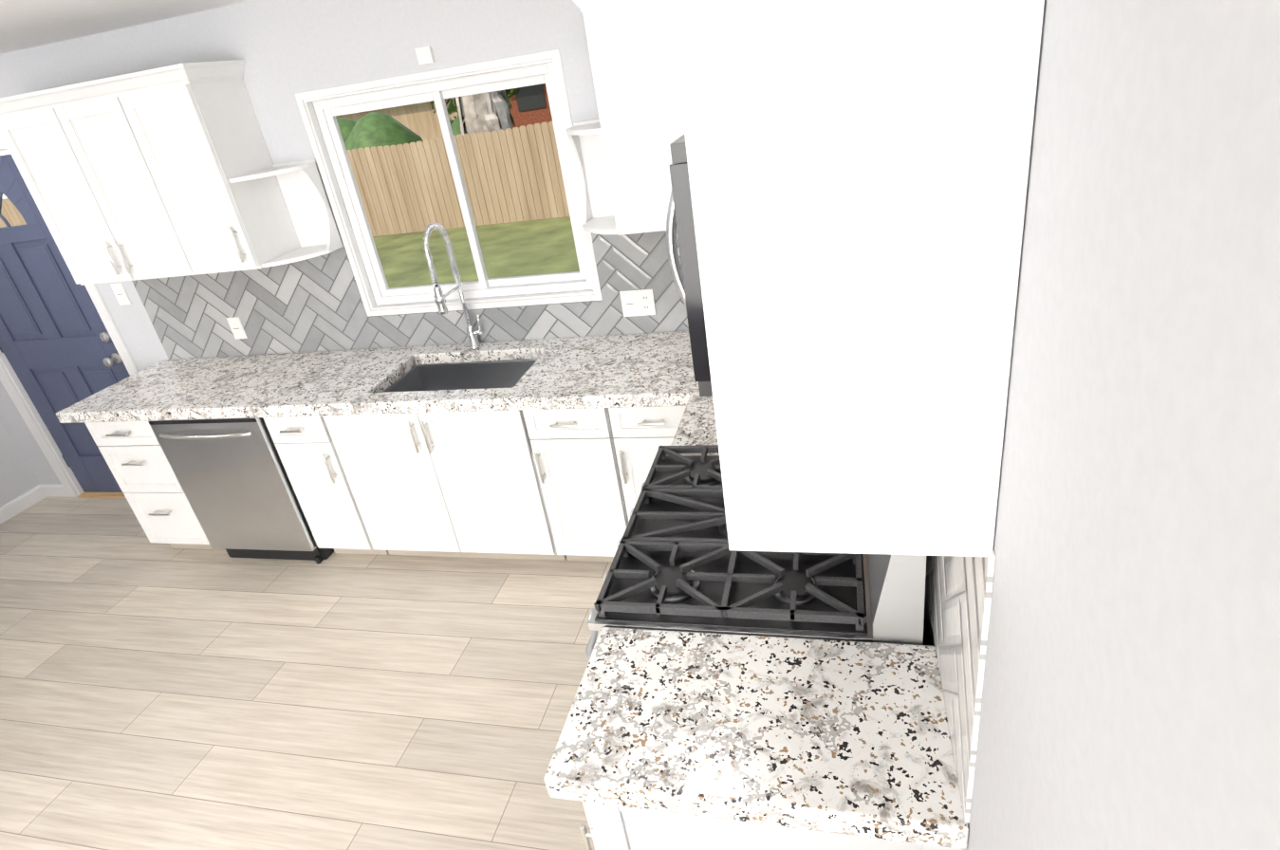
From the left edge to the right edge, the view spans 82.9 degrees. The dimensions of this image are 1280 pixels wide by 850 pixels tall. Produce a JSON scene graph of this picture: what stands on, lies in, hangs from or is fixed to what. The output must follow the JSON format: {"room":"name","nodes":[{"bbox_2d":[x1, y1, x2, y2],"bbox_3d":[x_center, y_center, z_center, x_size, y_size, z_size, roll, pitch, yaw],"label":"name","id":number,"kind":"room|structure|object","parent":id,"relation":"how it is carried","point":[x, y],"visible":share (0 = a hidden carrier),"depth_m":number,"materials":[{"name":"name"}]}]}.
{"room":"kitchen","nodes":[
{"label":"kitchen","id":0,"kind":"room"},
{"bbox_2d":[0,419,39,507],"bbox_3d":[-4.422,-0.460,3.483,0.120,3.000,1.659,-1,28,15],"label":"wall","id":1,"kind":"structure","parent":0,"point":[18,478],"depth_m":4.64,"materials":[{"name":"paint"}]},
{"bbox_2d":[0,484,52,524],"bbox_3d":[-4.151,0.823,4.118,0.014,0.088,1.660,-1,28,15],"label":"baseboard","id":2,"kind":"structure","parent":1,"relation":"attached to","point":[23,502],"depth_m":4.69,"materials":[{"name":"white wood"}]},
{"bbox_2d":[0,0,251,54],"bbox_3d":[-2.425,-0.641,0.545,5.540,0.488,5.840,-1,28,15],"label":"ceiling","id":3,"kind":"structure","parent":0,"point":[26,24],"depth_m":2.93,"materials":[{"name":"paint"}]},
{"bbox_2d":[0,496,612,849],"bbox_3d":[-2.039,1.758,1.766,5.540,0.050,5.840,-1,28,15],"label":"floor","id":4,"kind":"structure","parent":0,"point":[158,696],"depth_m":2.87,"materials":[{"name":"brown wood"}]},
{"bbox_2d":[77,492,125,498],"bbox_3d":[-3.233,0.433,4.680,0.902,0.012,0.120,-1,28,15],"label":"threshold","id":5,"kind":"object","parent":4,"relation":"on","point":[105,494],"visible":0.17,"depth_m":4.71,"materials":[{"name":"brown wood"}]},
{"bbox_2d":[84,420,225,549],"bbox_3d":[-2.398,0.209,3.913,0.422,0.855,0.636,-1,28,15],"label":"drawers","id":6,"kind":"object","parent":4,"relation":"on","point":[141,470],"visible":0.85,"depth_m":3.66,"materials":[{"name":"white wood"}]},
{"bbox_2d":[148,417,333,564],"bbox_3d":[-1.890,0.209,3.754,0.614,0.849,0.676,-1,28,15],"label":"dishwasher","id":7,"kind":"object","parent":4,"relation":"on","point":[234,482],"visible":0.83,"depth_m":3.48,"materials":[{"name":"silver metal"}]},
{"bbox_2d":[262,415,388,555],"bbox_3d":[-1.432,0.189,3.647,0.307,0.855,0.636,-1,28,15],"label":"base cabinet","id":8,"kind":"object","parent":4,"relation":"on","point":[306,449],"visible":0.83,"depth_m":3.39,"materials":[{"name":"white wood"}]},
{"bbox_2d":[322,409,566,560],"bbox_3d":[-0.820,0.176,3.478,0.942,0.855,0.636,-1,28,15],"label":"base cabinet","id":9,"kind":"object","parent":4,"relation":"on","point":[462,484],"visible":0.81,"depth_m":3.22,"materials":[{"name":"white wood"}]},
{"bbox_2d":[55,331,698,423],"bbox_3d":[-0.898,-0.222,3.265,3.819,0.055,0.661,-1,28,15],"label":"countertop","id":10,"kind":"structure","parent":9,"relation":"on","point":[638,370],"depth_m":3.26,"materials":[{"name":"white stone"}]},
{"bbox_2d":[422,222,482,349],"bbox_3d":[-0.835,-0.600,3.248,0.095,0.609,0.244,-1,28,15],"label":"faucet","id":11,"kind":"object","parent":10,"relation":"on","point":[440,301],"visible":1,"depth_m":3.23,"materials":[{"name":"silver metal"}]},
{"bbox_2d":[383,359,537,392],"bbox_3d":[-0.783,-0.111,3.297,0.720,0.198,0.442,-1,28,15],"label":"sink basin","id":12,"kind":"object","parent":10,"relation":"in","point":[489,375],"visible":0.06,"depth_m":3.47,"materials":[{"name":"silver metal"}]},
{"bbox_2d":[522,408,628,561],"bbox_3d":[-0.187,0.163,3.303,0.352,0.855,0.636,-1,28,15],"label":"base cabinet","id":13,"kind":"object","parent":4,"relation":"on","point":[575,459],"visible":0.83,"depth_m":3.04,"materials":[{"name":"white wood"}]},
{"bbox_2d":[608,406,686,521],"bbox_3d":[0.165,0.155,3.206,0.357,0.855,0.636,-1,28,15],"label":"base cabinet","id":14,"kind":"object","parent":4,"relation":"on","point":[640,435],"visible":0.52,"depth_m":2.86,"materials":[{"name":"white wood"}]},
{"bbox_2d":[670,388,719,455],"bbox_3d":[0.474,0.009,2.378,0.712,0.055,0.420,-1,28,15],"label":"countertop","id":15,"kind":"structure","parent":14,"relation":"on","point":[697,427],"depth_m":2.44,"materials":[{"name":"white stone"}]},
{"bbox_2d":[585,445,926,661],"bbox_3d":[0.321,0.542,2.017,0.777,1.191,0.754,-1,28,15],"label":"range","id":16,"kind":"object","parent":4,"relation":"on","point":[677,565],"visible":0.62,"depth_m":1.65,"materials":[{"name":"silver metal"}]},
{"bbox_2d":[579,801,962,849],"bbox_3d":[0.279,0.954,1.600,0.709,0.855,0.352,-1,28,15],"label":"base cabinet","id":17,"kind":"object","parent":4,"relation":"on","point":[615,827],"visible":0.23,"depth_m":1.33,"materials":[{"name":"white wood"}]},
{"bbox_2d":[544,627,968,849],"bbox_3d":[0.213,0.558,1.380,0.705,0.055,0.388,-1,28,15],"label":"countertop","id":18,"kind":"structure","parent":17,"relation":"on","point":[853,738],"depth_m":1.31,"materials":[{"name":"white stone"}]},
{"bbox_2d":[0,0,678,495],"bbox_3d":[-1.610,-0.932,3.521,5.540,3.000,0.120,-1,28,15],"label":"wall","id":19,"kind":"structure","parent":0,"point":[285,49],"depth_m":3.06,"materials":[{"name":"paint"}]},
{"bbox_2d":[0,153,129,492],"bbox_3d":[-3.384,-0.453,4.199,0.900,2.039,0.120,-1,28,15],"label":"door leaf","id":20,"kind":"structure","parent":19,"relation":"in","point":[59,349],"depth_m":4.17,"materials":[{"name":"blue wood"}]},
{"bbox_2d":[0,134,139,497],"bbox_3d":[-3.381,-0.509,4.214,1.070,2.134,0.136,-1,28,15],"label":"door frame","id":21,"kind":"structure","parent":19,"relation":"attached to","point":[106,317],"depth_m":4.45,"materials":[{"name":"white wood"}]},
{"bbox_2d":[0,74,204,285],"bbox_3d":[-2.373,-1.117,3.357,0.761,0.826,0.328,-1,28,15],"label":"upper cabinet","id":22,"kind":"object","parent":19,"relation":"attached to","point":[81,151],"depth_m":3.21,"materials":[{"name":"white wood"}]},
{"bbox_2d":[110,282,131,305],"bbox_3d":[-2.781,-0.701,3.882,0.075,0.118,0.009,-1,28,15],"label":"light switch","id":23,"kind":"object","parent":19,"relation":"attached to","point":[120,294],"visible":1,"depth_m":3.88,"materials":[{"name":"white plastic"}]},
{"bbox_2d":[121,59,307,274],"bbox_3d":[-1.917,-1.126,3.231,0.406,0.826,0.328,-1,28,15],"label":"upper cabinet","id":24,"kind":"object","parent":19,"relation":"attached to","point":[169,171],"depth_m":3.11,"materials":[{"name":"white wood"}]},
{"bbox_2d":[131,230,688,359],"bbox_3d":[-0.839,-0.628,3.410,3.752,0.512,0.007,-1,28,15],"label":"tile backsplash","id":25,"kind":"structure","parent":19,"relation":"attached to","point":[313,305],"depth_m":3.60,"materials":[{"name":"grey tile"}]},
{"bbox_2d":[226,316,247,339],"bbox_3d":[-2.114,-0.507,3.803,0.075,0.118,0.009,-1,28,15],"label":"outlet","id":26,"kind":"object","parent":25,"relation":"attached to","point":[236,327],"visible":1,"depth_m":3.80,"materials":[{"name":"white plastic"}]},
{"bbox_2d":[619,289,656,316],"bbox_3d":[-0.010,-0.542,3.227,0.150,0.118,0.009,-1,28,15],"label":"outlet","id":27,"kind":"object","parent":25,"relation":"attached to","point":[639,303],"visible":1,"depth_m":3.22,"materials":[{"name":"white plastic"}]},
{"bbox_2d":[414,45,435,64],"bbox_3d":[-0.869,-1.493,2.930,0.065,0.060,0.025,-1,28,15],"label":"detector","id":28,"kind":"object","parent":19,"relation":"attached to","point":[424,55],"visible":1,"depth_m":2.92,"materials":[{"name":"white plastic"}]},
{"bbox_2d":[294,49,602,316],"bbox_3d":[-0.819,-1.025,3.252,1.226,1.016,0.119,-1,28,15],"label":"window","id":29,"kind":"structure","parent":19,"relation":"in","point":[331,103],"depth_m":3.23,"materials":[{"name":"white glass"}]},
{"bbox_2d":[367,300,602,319],"bbox_3d":[-0.760,-0.542,3.429,1.226,0.012,0.004,-1,28,15],"label":"trim","id":30,"kind":"structure","parent":19,"relation":"attached to","point":[493,309],"depth_m":3.41,"materials":[{"name":"white wood"}]},
{"bbox_2d":[573,0,656,235],"bbox_3d":[0.063,-1.158,2.666,0.365,0.826,0.367,-1,28,15],"label":"upper cabinet","id":31,"kind":"object","parent":19,"relation":"attached to","point":[619,134],"depth_m":2.58,"materials":[{"name":"white wood"}]},
{"bbox_2d":[922,0,1279,849],"bbox_3d":[0.343,0.387,0.308,0.120,3.000,5.720,-1,28,15],"label":"wall","id":32,"kind":"structure","parent":0,"point":[1131,691],"depth_m":0.45,"materials":[{"name":"paint"}]},
{"bbox_2d":[630,0,755,261],"bbox_3d":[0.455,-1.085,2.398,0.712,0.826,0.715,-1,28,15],"label":"upper cabinet","id":33,"kind":"object","parent":32,"relation":"attached to","point":[719,175],"depth_m":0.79,"materials":[{"name":"white wood"}]},
{"bbox_2d":[925,547,995,822],"bbox_3d":[0.717,-0.163,1.946,0.007,0.562,2.239,-1,28,15],"label":"tile backsplash","id":34,"kind":"structure","parent":32,"relation":"attached to","point":[958,590],"depth_m":1.11,"materials":[{"name":"grey tile"}]},
{"bbox_3d":[0.315,-0.770,1.286,0.402,0.343,0.769,-1,28,15],"label":"upper cabinet","id":35,"kind":"object","parent":32,"relation":"attached to","visible":0},
{"bbox_2d":[666,133,712,396],"bbox_3d":[0.328,-0.419,1.475,0.488,0.430,0.768,-1,28,15],"label":"over-the-range microwave","id":36,"kind":"object","parent":35,"relation":"attached to","point":[686,277],"visible":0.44,"depth_m":1.20,"materials":[{"name":"grey metal"}]},
{"label":"outside","id":37,"kind":"structure","parent":0,"visible":0},
{"bbox_2d":[0,69,579,288],"bbox_3d":[0.071,-30.995,39.474,100.000,24.700,89.500,-1,28,15],"label":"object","id":38,"kind":"object","parent":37,"point":[383,155],"depth_m":14.67,"materials":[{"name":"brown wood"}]}
]}

